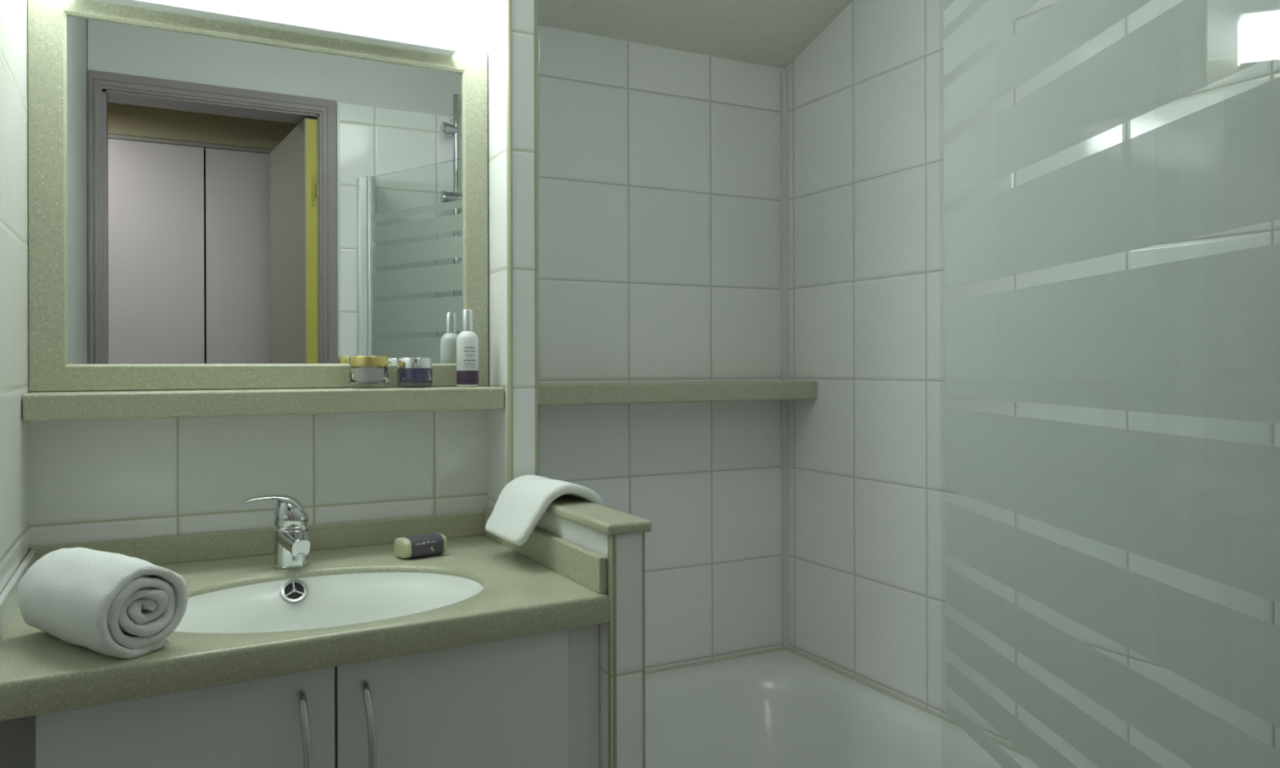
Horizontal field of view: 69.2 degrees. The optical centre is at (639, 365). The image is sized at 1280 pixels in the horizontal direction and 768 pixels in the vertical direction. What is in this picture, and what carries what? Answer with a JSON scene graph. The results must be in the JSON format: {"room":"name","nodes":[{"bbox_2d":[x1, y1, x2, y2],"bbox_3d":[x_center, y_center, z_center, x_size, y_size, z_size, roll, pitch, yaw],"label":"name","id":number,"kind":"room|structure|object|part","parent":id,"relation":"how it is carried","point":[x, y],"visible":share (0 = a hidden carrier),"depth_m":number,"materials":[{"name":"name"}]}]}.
{"room":"bathroom","nodes":[
{"label":"bathroom","id":0,"kind":"room"},
{"bbox_2d":[0,0,29,594],"bbox_3d":[-0.839,0.133,1.152,0.100,2.039,0.780,0,0,-28],"label":"wall","id":1,"kind":"structure","parent":0,"point":[14,87],"depth_m":1.19,"materials":[{"name":"white tile"}]},
{"bbox_2d":[29,0,488,548],"bbox_3d":[-0.624,0.225,1.589,0.688,1.853,0.205,0,0,-28],"label":"wall","id":2,"kind":"structure","parent":0,"point":[96,480],"depth_m":1.47,"materials":[{"name":"white tile"}]},
{"bbox_2d":[27,0,488,391],"bbox_3d":[-0.576,-0.261,1.492,0.684,0.595,0.011,0,0,-28],"label":"wall mirror","id":3,"kind":"object","parent":2,"relation":"attached to","point":[213,203],"visible":0.88,"depth_m":1.47,"materials":[{"name":"green mirror"}]},
{"bbox_2d":[22,386,504,422],"bbox_3d":[-0.555,0.057,1.456,0.686,0.038,0.094,0,0,-28],"label":"shelf","id":4,"kind":"object","parent":2,"relation":"attached to","point":[155,404],"visible":1,"depth_m":1.39,"materials":[{"name":"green stone"}]},
{"bbox_2d":[349,355,388,388],"bbox_3d":[-0.441,0.011,1.508,0.062,0.052,0.062,0,0,-28],"label":"jar","id":5,"kind":"object","parent":4,"relation":"on","point":[366,371],"visible":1,"depth_m":1.48,"materials":[{"name":"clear glass"}]},
{"bbox_2d":[349,366,388,388],"bbox_3d":[-0.441,0.020,1.508,0.061,0.035,0.061,0,0,-28],"label":"pot","id":6,"kind":"object","parent":5,"relation":"on","point":[360,377],"depth_m":1.48,"materials":[{"name":"clear glass"}]},
{"bbox_3d":[-0.441,-0.006,1.508,0.062,0.017,0.062,0,0,-28],"label":"lid","id":7,"kind":"part","parent":5,"relation":"part of","materials":[{"name":"gold metal"}]},
{"bbox_2d":[396,357,432,387],"bbox_3d":[-0.375,0.013,1.546,0.057,0.049,0.057,0,0,-28],"label":"jar","id":8,"kind":"object","parent":4,"relation":"on","point":[412,372],"visible":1,"depth_m":1.52,"materials":[{"name":"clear glass"}]},
{"bbox_3d":[-0.375,-0.003,1.546,0.057,0.017,0.057,0,0,-28],"label":"lid","id":9,"kind":"part","parent":8,"relation":"part of","materials":[{"name":"silver metal"}]},
{"bbox_2d":[397,368,432,387],"bbox_3d":[-0.375,0.021,1.546,0.057,0.032,0.057,0,0,-28],"label":"pot","id":10,"kind":"object","parent":8,"relation":"on","point":[406,377],"depth_m":1.52,"materials":[{"name":"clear glass"}]},
{"bbox_2d":[456,309,479,386],"bbox_3d":[-0.295,-0.029,1.585,0.038,0.132,0.038,0,0,-28],"label":"bottle","id":11,"kind":"object","parent":4,"relation":"on","point":[467,341],"visible":1,"depth_m":1.57,"materials":[{"name":"white plastic"}]},
{"bbox_2d":[463,346,475,360],"bbox_3d":[-0.287,-0.014,1.569,0.021,0.033,0.003,0,0,-25],"label":"print","id":12,"kind":"object","parent":11,"relation":"on","point":[469,353],"depth_m":1.57,"materials":[{"name":"grey"}]},
{"bbox_2d":[91,0,463,56],"bbox_3d":[-0.560,-0.584,1.455,0.562,0.093,0.092,0,0,-28],"label":"light","id":13,"kind":"object","parent":2,"relation":"attached to","point":[430,26],"visible":1,"depth_m":1.49,"materials":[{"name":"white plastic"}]},
{"bbox_2d":[486,0,643,767],"bbox_3d":[-0.180,0.205,1.538,0.050,1.890,0.708,0,0,-28],"label":"wall","id":14,"kind":"structure","parent":0,"point":[522,11],"depth_m":1.57,"materials":[{"name":"white tile"}]},
{"bbox_2d":[506,0,513,483],"bbox_3d":[-0.219,-0.265,1.559,0.008,0.945,0.008,0,0,-28],"label":"trim","id":15,"kind":"structure","parent":14,"relation":"attached to","point":[508,2],"depth_m":1.56,"materials":[{"name":"beige plastic"}]},
{"bbox_2d":[533,0,537,475],"bbox_3d":[-0.177,-0.265,1.581,0.006,0.945,0.006,0,0,-28],"label":"trim","id":16,"kind":"structure","parent":14,"relation":"attached to","point":[535,1],"depth_m":1.58,"materials":[{"name":"beige plastic"}]},
{"bbox_2d":[545,494,652,535],"bbox_3d":[-0.104,0.215,1.392,0.066,0.016,0.396,0,0,-28],"label":"ledge","id":17,"kind":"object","parent":14,"relation":"on","point":[605,520],"depth_m":1.27,"materials":[{"name":"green stone"}]},
{"bbox_2d":[484,475,603,546],"bbox_3d":[-0.160,0.221,1.456,0.148,0.088,0.192,0,0,-28],"label":"cloth","id":18,"kind":"object","parent":17,"relation":"on","point":[523,501],"visible":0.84,"depth_m":1.40,"materials":[{"name":"white fabric"}]},
{"bbox_2d":[607,535,617,767],"bbox_3d":[-0.035,0.686,1.216,0.008,0.928,0.008,0,0,-28],"label":"trim","id":19,"kind":"structure","parent":14,"relation":"attached to","point":[613,537],"depth_m":1.21,"materials":[{"name":"beige plastic"}]},
{"bbox_2d":[642,532,645,767],"bbox_3d":[0.006,0.686,1.237,0.005,0.928,0.005,0,0,-28],"label":"trim","id":20,"kind":"structure","parent":14,"relation":"attached to","point":[643,533],"depth_m":1.23,"materials":[{"name":"beige plastic"}]},
{"bbox_2d":[536,24,784,671],"bbox_3d":[0.004,0.241,1.980,0.687,1.818,0.096,0,0,-28],"label":"wall","id":21,"kind":"structure","parent":0,"point":[659,168],"depth_m":1.96,"materials":[{"name":"white tile"}]},
{"bbox_2d":[537,380,817,405],"bbox_3d":[0.052,0.055,1.887,0.686,0.040,0.114,0,0,-28],"label":"shelf","id":22,"kind":"object","parent":21,"relation":"attached to","point":[608,393],"visible":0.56,"depth_m":1.83,"materials":[{"name":"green stone"}]},
{"bbox_2d":[780,71,790,648],"bbox_3d":[0.327,-0.011,2.089,0.013,1.300,0.013,0,0,-28],"label":"trim","id":23,"kind":"structure","parent":21,"relation":"attached to","point":[784,315],"depth_m":2.09,"materials":[{"name":"white tile"}]},
{"bbox_2d":[536,0,853,69],"bbox_3d":[0.059,-0.963,1.066,1.700,0.652,1.770,0,0,-28],"label":"ceiling","id":24,"kind":"structure","parent":0,"point":[774,33],"depth_m":1.89,"materials":[{"name":"paint"}]},
{"bbox_2d":[784,0,1279,767],"bbox_3d":[0.740,-0.032,1.422,0.100,2.359,1.770,0,0,-28],"label":"wall","id":25,"kind":"structure","parent":0,"point":[868,295],"depth_m":1.77,"materials":[{"name":"white tile"}]},
{"bbox_3d":[0.053,1.180,1.088,1.700,0.060,1.820,0,0,-28],"label":"floor","id":26,"kind":"structure","parent":0,"visible":0},
{"bbox_2d":[0,623,599,767],"bbox_3d":[-0.453,0.746,1.266,0.686,0.811,0.506,0,0,-28],"label":"vanity cabinet","id":27,"kind":"object","parent":26,"relation":"on","point":[530,701],"visible":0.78,"depth_m":1.09,"materials":[{"name":"grey laminate"}]},
{"bbox_3d":[-0.485,0.697,1.012,0.292,0.705,0.017,0,0,-28],"label":"door","id":28,"kind":"part","parent":27,"relation":"part of","materials":[{"name":"white laminate"}]},
{"bbox_3d":[-0.376,0.448,1.041,0.010,0.158,0.036,0,0,-34],"label":"handle","id":29,"kind":"part","parent":27,"relation":"part of","materials":[{"name":"silver metal"}]},
{"bbox_2d":[0,507,609,720],"bbox_3d":[-0.452,0.347,1.262,0.686,0.187,0.532,0,0,-28],"label":"countertop","id":30,"kind":"structure","parent":27,"relation":"on","point":[245,619],"depth_m":1.26,"materials":[{"name":"green stone"}]},
{"bbox_2d":[17,546,188,658],"bbox_3d":[-0.588,0.254,1.015,0.194,0.093,0.104,0,0,35],"label":"rolled towel","id":31,"kind":"object","parent":30,"relation":"on","point":[106,603],"visible":1,"depth_m":0.97,"materials":[{"name":"white fabric"}]},
{"bbox_2d":[243,493,310,569],"bbox_3d":[-0.534,0.247,1.368,0.092,0.109,0.087,0,0,-28],"label":"tap","id":32,"kind":"object","parent":30,"relation":"on","point":[291,529],"visible":1,"depth_m":1.37,"materials":[{"name":"silver metal"}]},
{"bbox_3d":[-0.543,0.216,1.384,0.092,0.048,0.048,0,0,-28],"label":"lever","id":33,"kind":"part","parent":32,"relation":"part of","materials":[{"name":"silver metal"}]},
{"bbox_3d":[-0.508,0.260,1.363,0.042,0.036,0.054,0,0,-28],"label":"spout","id":34,"kind":"part","parent":32,"relation":"part of","materials":[{"name":"silver metal"}]},
{"bbox_2d":[394,533,447,558],"bbox_3d":[-0.345,0.284,1.462,0.073,0.032,0.046,0,0,-39],"label":"soap bar","id":35,"kind":"object","parent":30,"relation":"on","point":[428,544],"visible":1,"depth_m":1.44,"materials":[{"name":"green"}]},
{"bbox_2d":[415,541,436,551],"bbox_3d":[-0.332,0.282,1.443,0.035,0.016,0.001,0,0,-39],"label":"print","id":36,"kind":"object","parent":35,"relation":"on","point":[420,545],"depth_m":1.44,"materials":[{"name":"grey"}]},
{"bbox_3d":[-0.314,0.448,1.074,0.010,0.158,0.036,0,0,-34],"label":"handle","id":37,"kind":"part","parent":27,"relation":"part of","materials":[{"name":"silver metal"}]},
{"bbox_3d":[-0.225,0.696,1.149,0.290,0.705,0.017,0,0,-28],"label":"door","id":38,"kind":"part","parent":27,"relation":"part of","materials":[{"name":"white laminate"}]},
{"bbox_2d":[645,646,1039,767],"bbox_3d":[0.387,0.881,1.256,0.685,0.496,1.540,0,0,-28],"label":"bathtub","id":39,"kind":"object","parent":26,"relation":"on","point":[782,707],"visible":0.62,"depth_m":1.87,"materials":[{"name":"white ceramic"}]},
{"bbox_2d":[943,0,1279,767],"bbox_3d":[0.422,0.013,0.837,0.058,1.232,0.853,0,0,-3],"label":"screen","id":40,"kind":"object","parent":39,"relation":"on","point":[1199,336],"visible":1,"depth_m":0.86,"materials":[{"name":"clear glass"}]}
]}

